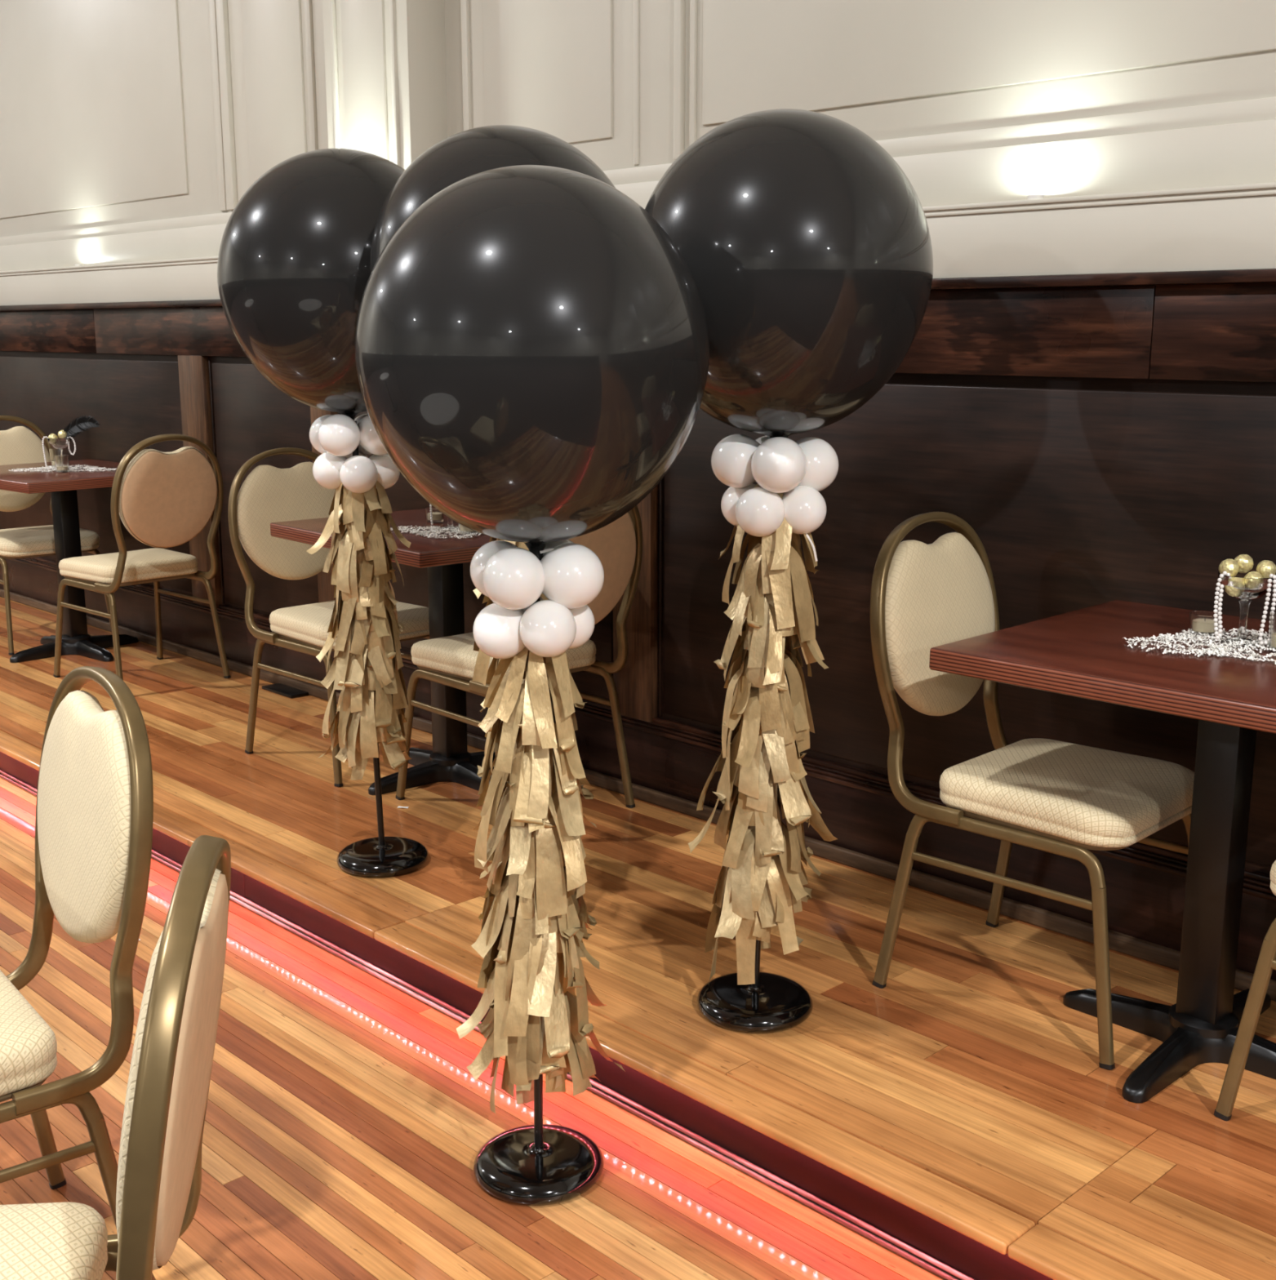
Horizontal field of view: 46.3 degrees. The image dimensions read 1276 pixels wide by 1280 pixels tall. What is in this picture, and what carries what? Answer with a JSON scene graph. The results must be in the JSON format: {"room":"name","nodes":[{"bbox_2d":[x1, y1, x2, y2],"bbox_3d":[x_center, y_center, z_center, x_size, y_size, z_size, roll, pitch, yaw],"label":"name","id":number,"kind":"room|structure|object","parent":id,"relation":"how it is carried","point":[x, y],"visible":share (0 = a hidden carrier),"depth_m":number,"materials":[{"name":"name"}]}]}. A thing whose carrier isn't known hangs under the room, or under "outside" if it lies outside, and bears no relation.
{"room":"event space","nodes":[
{"label":"event space","id":0,"kind":"room"},
{"bbox_2d":[0,777,944,1279],"bbox_3d":[-3.628,1.850,-1.432,11.315,0.100,22.500,-11,16,-43],"label":"floor","id":1,"kind":"structure","parent":0,"point":[347,1122],"depth_m":2.73,"materials":[{"name":"wood planks"}]},
{"bbox_2d":[0,666,153,1228],"bbox_3d":[-1.050,0.551,2.220,0.605,0.962,0.463,-9,15,-37],"label":"banquet chair","id":2,"kind":"object","parent":1,"relation":"on","point":[94,820],"visible":0.98,"depth_m":2.20,"materials":[{"name":"brown metal"}]},
{"bbox_2d":[0,835,231,1279],"bbox_3d":[-0.722,0.690,1.551,0.605,0.962,0.463,-2,12,-8],"label":"banquet chair","id":3,"kind":"object","parent":1,"relation":"on","point":[159,1178],"visible":1,"depth_m":1.41,"materials":[{"name":"beige fabric"}]},
{"bbox_2d":[355,164,709,1205],"bbox_3d":[-0.166,0.105,2.494,0.560,1.720,0.560,-5,13,-23],"label":"balloon column","id":4,"kind":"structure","parent":1,"relation":"on","point":[532,344],"depth_m":2.24,"materials":[{"name":"black plastic"}]},
{"bbox_2d":[0,0,1275,306],"bbox_3d":[1.218,-1.280,2.720,0.341,4.340,22.500,-11,16,-43],"label":"wall","id":5,"kind":"structure","parent":0,"point":[132,132],"depth_m":4.00,"materials":[{"name":"paint"}]},
{"bbox_2d":[0,268,1275,884],"bbox_3d":[1.220,0.001,2.988,0.094,1.443,22.500,-11,16,-43],"label":"wainscoting","id":6,"kind":"structure","parent":5,"relation":"attached to","point":[1104,437],"depth_m":3.43,"materials":[{"name":"brown wood"}]},
{"bbox_2d":[0,557,1275,1001],"bbox_3d":[1.186,0.600,3.078,0.130,0.233,22.500,-11,16,-43],"label":"baseboard","id":7,"kind":"structure","parent":5,"relation":"attached to","point":[670,767],"depth_m":3.78,"materials":[{"name":"brown wood"}]},
{"bbox_2d":[1026,194,1044,199],"bbox_3d":[0.843,-0.939,3.166,0.034,0.010,0.034,-11,16,-43],"label":"uplight","id":8,"kind":"object","parent":5,"relation":"on","point":[1037,196],"visible":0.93,"depth_m":3.15,"materials":[{"name":"white plastic"}]},
{"bbox_2d":[0,596,1275,1279],"bbox_3d":[0.829,0.853,2.777,1.185,0.140,22.500,-11,16,-43],"label":"platform","id":9,"kind":"object","parent":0,"point":[963,1091],"visible":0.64,"depth_m":3.04,"materials":[{"name":"brown wood"}]},
{"bbox_2d":[0,415,112,654],"bbox_3d":[-2.642,-0.481,6.498,0.463,0.962,0.605,-10,15,-40],"label":"banquet chair","id":10,"kind":"object","parent":9,"relation":"on","point":[18,444],"visible":0.55,"depth_m":6.51,"materials":[{"name":"beige fabric"}]},
{"bbox_2d":[0,458,138,662],"bbox_3d":[-2.371,-0.326,6.221,0.820,0.765,0.700,10,16,41],"label":"pedestal table","id":11,"kind":"object","parent":9,"relation":"on","point":[63,486],"visible":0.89,"depth_m":6.16,"materials":[{"name":"black metal"}]},
{"bbox_2d":[48,448,62,466],"bbox_3d":[-2.440,-0.766,6.260,0.052,0.075,0.052,-11,16,-43],"label":"votive holder","id":12,"kind":"object","parent":11,"relation":"on","point":[53,451],"visible":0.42,"depth_m":6.24,"materials":[{"name":"clear glass"}]},
{"bbox_2d":[47,436,71,468],"bbox_3d":[-2.378,-0.769,6.143,0.092,0.126,0.092,-11,16,-43],"label":"coupe glass","id":13,"kind":"object","parent":11,"relation":"on","point":[60,444],"visible":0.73,"depth_m":6.10,"materials":[{"name":"clear glass"}]},
{"bbox_2d":[41,435,48,466],"bbox_3d":[-2.424,-0.774,6.130,0.040,0.127,0.009,-2,12,-8],"label":"necklace","id":14,"kind":"object","parent":13,"relation":"hanging from","point":[42,440],"visible":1,"depth_m":6.12,"materials":[{"name":"white"}]},
{"bbox_2d":[48,433,57,438],"bbox_3d":[-2.400,-0.827,6.121,0.037,0.039,0.040,-11,16,-43],"label":"chocolate ball","id":15,"kind":"object","parent":13,"relation":"on","point":[51,435],"visible":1,"depth_m":6.11,"materials":[{"name":"gold metal"}]},
{"bbox_2d":[47,436,71,448],"bbox_3d":[-2.378,-0.808,6.135,0.092,0.047,0.092,-11,16,-43],"label":"bowl","id":16,"kind":"object","parent":13,"relation":"on","point":[57,443],"depth_m":6.10,"materials":[{"name":"clear glass"}]},
{"bbox_2d":[57,430,66,438],"bbox_3d":[-2.363,-0.843,6.128,0.039,0.038,0.038,-11,16,-43],"label":"chocolate ball","id":17,"kind":"object","parent":13,"relation":"in","point":[61,434],"visible":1,"depth_m":6.11,"materials":[{"name":"gold metal"}]},
{"bbox_2d":[66,435,75,455],"bbox_3d":[-2.327,-0.797,6.125,0.041,0.079,0.009,1,12,4],"label":"necklace","id":18,"kind":"object","parent":13,"relation":"hanging from","point":[72,438],"visible":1,"depth_m":6.12,"materials":[{"name":"white"}]},
{"bbox_2d":[63,414,100,439],"bbox_3d":[-2.291,-0.867,6.122,0.177,0.115,0.055,0,12,2],"label":"feather plume","id":19,"kind":"object","parent":13,"relation":"in","point":[74,428],"visible":1,"depth_m":6.12,"materials":[{"name":"black"}]},
{"bbox_2d":[53,454,69,471],"bbox_3d":[-2.330,-0.715,6.038,0.056,0.065,0.056,-11,16,-43],"label":"votive holder","id":20,"kind":"object","parent":11,"relation":"on","point":[61,461],"visible":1,"depth_m":6.02,"materials":[{"name":"clear glass"}]},
{"bbox_2d":[8,464,116,471],"bbox_3d":[-2.344,-0.712,6.165,0.444,0.012,0.264,0,12,-2],"label":"paper","id":21,"kind":"object","parent":11,"relation":"on","point":[88,468],"visible":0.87,"depth_m":6.12,"materials":[{"name":"white paper"}]},
{"bbox_2d":[53,433,231,679],"bbox_3d":[-1.913,-0.318,5.713,0.605,0.962,0.463,11,16,42],"label":"banquet chair","id":22,"kind":"object","parent":9,"relation":"on","point":[163,500],"visible":0.99,"depth_m":5.53,"materials":[{"name":"beige fabric"}]},
{"bbox_2d":[262,683,308,698],"bbox_3d":[-1.323,0.190,5.594,0.074,0.012,0.210,-11,16,-43],"label":"air vent","id":23,"kind":"object","parent":9,"relation":"in","point":[291,691],"depth_m":5.58,"materials":[{"name":"black metal"}]},
{"bbox_2d":[217,147,428,877],"bbox_3d":[-0.690,-0.282,3.619,0.574,1.738,0.574,8,14,32],"label":"balloon column","id":24,"kind":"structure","parent":9,"relation":"on","point":[293,265],"depth_m":3.40,"materials":[{"name":"black plastic"}]},
{"bbox_2d":[227,447,429,786],"bbox_3d":[-0.939,-0.107,4.699,0.605,0.962,0.463,11,16,44],"label":"banquet chair","id":25,"kind":"object","parent":9,"relation":"on","point":[268,494],"visible":0.59,"depth_m":4.71,"materials":[{"name":"beige fabric"}]},
{"bbox_2d":[270,508,495,795],"bbox_3d":[-0.570,0.039,4.466,0.700,0.765,0.820,-10,15,-40],"label":"pedestal table","id":26,"kind":"object","parent":9,"relation":"on","point":[450,760],"visible":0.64,"depth_m":4.42,"materials":[{"name":"black metal"}]},
{"bbox_2d":[425,506,444,522],"bbox_3d":[-0.608,-0.375,4.464,0.057,0.040,0.057,-11,16,-43],"label":"votive holder","id":27,"kind":"object","parent":26,"relation":"on","point":[437,517],"visible":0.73,"depth_m":4.44,"materials":[{"name":"clear glass"}]},
{"bbox_2d":[390,525,480,538],"bbox_3d":[-0.533,-0.317,4.260,0.274,0.014,0.328,-11,16,-43],"label":"paper","id":28,"kind":"object","parent":26,"relation":"on","point":[431,528],"visible":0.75,"depth_m":4.20,"materials":[{"name":"white paper"}]},
{"bbox_2d":[439,516,458,529],"bbox_3d":[-0.540,-0.381,4.281,0.092,0.124,0.092,-11,16,-43],"label":"coupe glass","id":29,"kind":"object","parent":28,"relation":"on","point":[450,523],"visible":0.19,"depth_m":4.28,"materials":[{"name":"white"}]},
{"bbox_2d":[429,503,433,524],"bbox_3d":[-0.582,-0.390,4.279,0.032,0.121,0.007,0,12,0],"label":"necklace","id":30,"kind":"object","parent":29,"relation":"hanging from","point":[430,504],"visible":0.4,"depth_m":4.28,"materials":[{"name":"white"}]},
{"bbox_2d":[457,523,476,533],"bbox_3d":[-0.481,-0.326,4.216,0.058,0.045,0.058,-11,16,-43],"label":"votive holder","id":31,"kind":"object","parent":26,"relation":"on","point":[460,527],"visible":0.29,"depth_m":4.20,"materials":[{"name":"clear glass"}]},
{"bbox_2d":[369,124,615,911],"bbox_3d":[-0.279,-0.216,3.286,0.570,1.746,0.570,-11,16,-43],"label":"balloon column","id":32,"kind":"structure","parent":9,"relation":"on","point":[461,155],"depth_m":2.98,"materials":[{"name":"black plastic"}]},
{"bbox_2d":[395,505,642,808],"bbox_3d":[-0.330,0.005,4.161,0.463,0.962,0.605,-10,16,-41],"label":"banquet chair","id":33,"kind":"object","parent":9,"relation":"on","point":[450,660],"visible":0.4,"depth_m":4.09,"materials":[{"name":"brown metal"}]},
{"bbox_2d":[0,751,1053,1279],"bbox_3d":[0.441,0.936,2.410,0.037,0.127,22.500,-11,16,-43],"label":"step riser","id":34,"kind":"structure","parent":9,"relation":"attached to","point":[935,1247],"depth_m":2.74,"materials":[{"name":"brown wood"}]},
{"bbox_2d":[644,108,933,1033],"bbox_3d":[0.259,-0.100,2.814,0.540,1.710,0.540,-11,16,-43],"label":"balloon column","id":35,"kind":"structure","parent":9,"relation":"on","point":[806,246],"depth_m":2.59,"materials":[{"name":"black plastic"}]},
{"bbox_2d":[870,511,1194,1070],"bbox_3d":[0.809,0.245,3.004,0.605,0.962,0.463,11,16,43],"label":"banquet chair","id":36,"kind":"object","parent":9,"relation":"on","point":[1065,799],"visible":0.93,"depth_m":2.98,"materials":[{"name":"brown metal"}]},
{"bbox_2d":[928,600,1275,1102],"bbox_3d":[1.065,0.396,2.745,0.820,0.765,0.700,11,16,44],"label":"pedestal table","id":37,"kind":"object","parent":9,"relation":"on","point":[1082,653],"visible":0.88,"depth_m":2.70,"materials":[{"name":"brown wood"}]},
{"bbox_2d":[1122,627,1275,664],"bbox_3d":[1.082,0.006,2.704,0.327,0.013,0.342,-11,16,-43],"label":"paper","id":38,"kind":"object","parent":37,"relation":"on","point":[1222,649],"visible":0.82,"depth_m":2.70,"materials":[{"name":"white paper"}]},
{"bbox_2d":[1217,569,1275,645],"bbox_3d":[1.105,-0.058,2.719,0.100,0.126,0.100,-11,16,-43],"label":"coupe glass","id":39,"kind":"object","parent":38,"relation":"on","point":[1249,589],"visible":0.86,"depth_m":2.69,"materials":[{"name":"clear glass"}]},
{"bbox_2d":[1213,571,1230,639],"bbox_3d":[1.060,-0.063,2.700,0.039,0.125,0.013,-4,12,-17],"label":"necklace","id":40,"kind":"object","parent":39,"relation":"hanging from","point":[1224,573],"visible":1,"depth_m":2.70,"materials":[{"name":"white"}]},
{"bbox_2d":[1218,558,1238,576],"bbox_3d":[1.071,-0.130,2.705,0.035,0.035,0.035,-11,16,-43],"label":"chocolate ball","id":41,"kind":"object","parent":39,"relation":"in","point":[1230,566],"visible":0.91,"depth_m":2.69,"materials":[{"name":"gold metal"}]},
{"bbox_2d":[1224,585,1239,596],"bbox_3d":[1.079,-0.096,2.697,0.035,0.035,0.034,-11,16,-43],"label":"chocolate ball","id":42,"kind":"object","parent":39,"relation":"in","point":[1232,591],"visible":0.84,"depth_m":2.69,"materials":[{"name":"gold metal"}]},
{"bbox_2d":[1234,554,1253,573],"bbox_3d":[1.104,-0.139,2.720,0.035,0.035,0.035,-11,16,-43],"label":"chocolate ball","id":43,"kind":"object","parent":39,"relation":"in","point":[1245,562],"visible":0.9,"depth_m":2.71,"materials":[{"name":"gold metal"}]},
{"bbox_2d":[1217,569,1275,599],"bbox_3d":[1.105,-0.097,2.711,0.100,0.047,0.100,-11,16,-43],"label":"bowl","id":44,"kind":"object","parent":39,"relation":"on","point":[1248,588],"depth_m":2.67,"materials":[{"name":"clear glass"}]},
{"bbox_2d":[1243,571,1262,577],"bbox_3d":[1.109,-0.106,2.688,0.035,0.035,0.034,-11,16,-43],"label":"chocolate ball","id":45,"kind":"object","parent":39,"relation":"on","point":[1252,574],"visible":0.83,"depth_m":2.68,"materials":[{"name":"gold metal"}]},
{"bbox_2d":[1256,560,1275,577],"bbox_3d":[1.138,-0.127,2.702,0.034,0.035,0.035,-11,16,-43],"label":"chocolate ball","id":46,"kind":"object","parent":39,"relation":"in","point":[1265,567],"visible":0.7,"depth_m":2.69,"materials":[{"name":"gold metal"}]},
{"bbox_2d":[1257,573,1275,644],"bbox_3d":[1.125,-0.054,2.665,0.022,0.129,0.018,-5,13,-22],"label":"necklace","id":47,"kind":"object","parent":39,"relation":"hanging from","point":[1271,575],"visible":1,"depth_m":2.66,"materials":[{"name":"white"}]},
{"bbox_2d":[1268,609,1275,650],"bbox_3d":[1.156,-0.016,2.667,0.054,0.068,0.054,-11,16,-43],"label":"votive holder","id":48,"kind":"object","parent":38,"relation":"on","point":[1272,643],"visible":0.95,"depth_m":2.66,"materials":[{"name":"clear glass"}]},
{"bbox_2d":[1189,610,1220,635],"bbox_3d":[1.069,-0.032,2.814,0.057,0.038,0.057,-11,16,-43],"label":"votive holder","id":49,"kind":"object","parent":37,"relation":"on","point":[1202,622],"visible":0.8,"depth_m":2.79,"materials":[{"name":"clear glass"}]},
{"bbox_2d":[1213,860,1275,1121],"bbox_3d":[1.369,0.365,2.426,0.463,0.962,0.605,-11,16,-43],"label":"banquet chair","id":50,"kind":"object","parent":9,"relation":"on","point":[1266,962],"visible":1,"depth_m":2.52,"materials":[{"name":"brown metal"}]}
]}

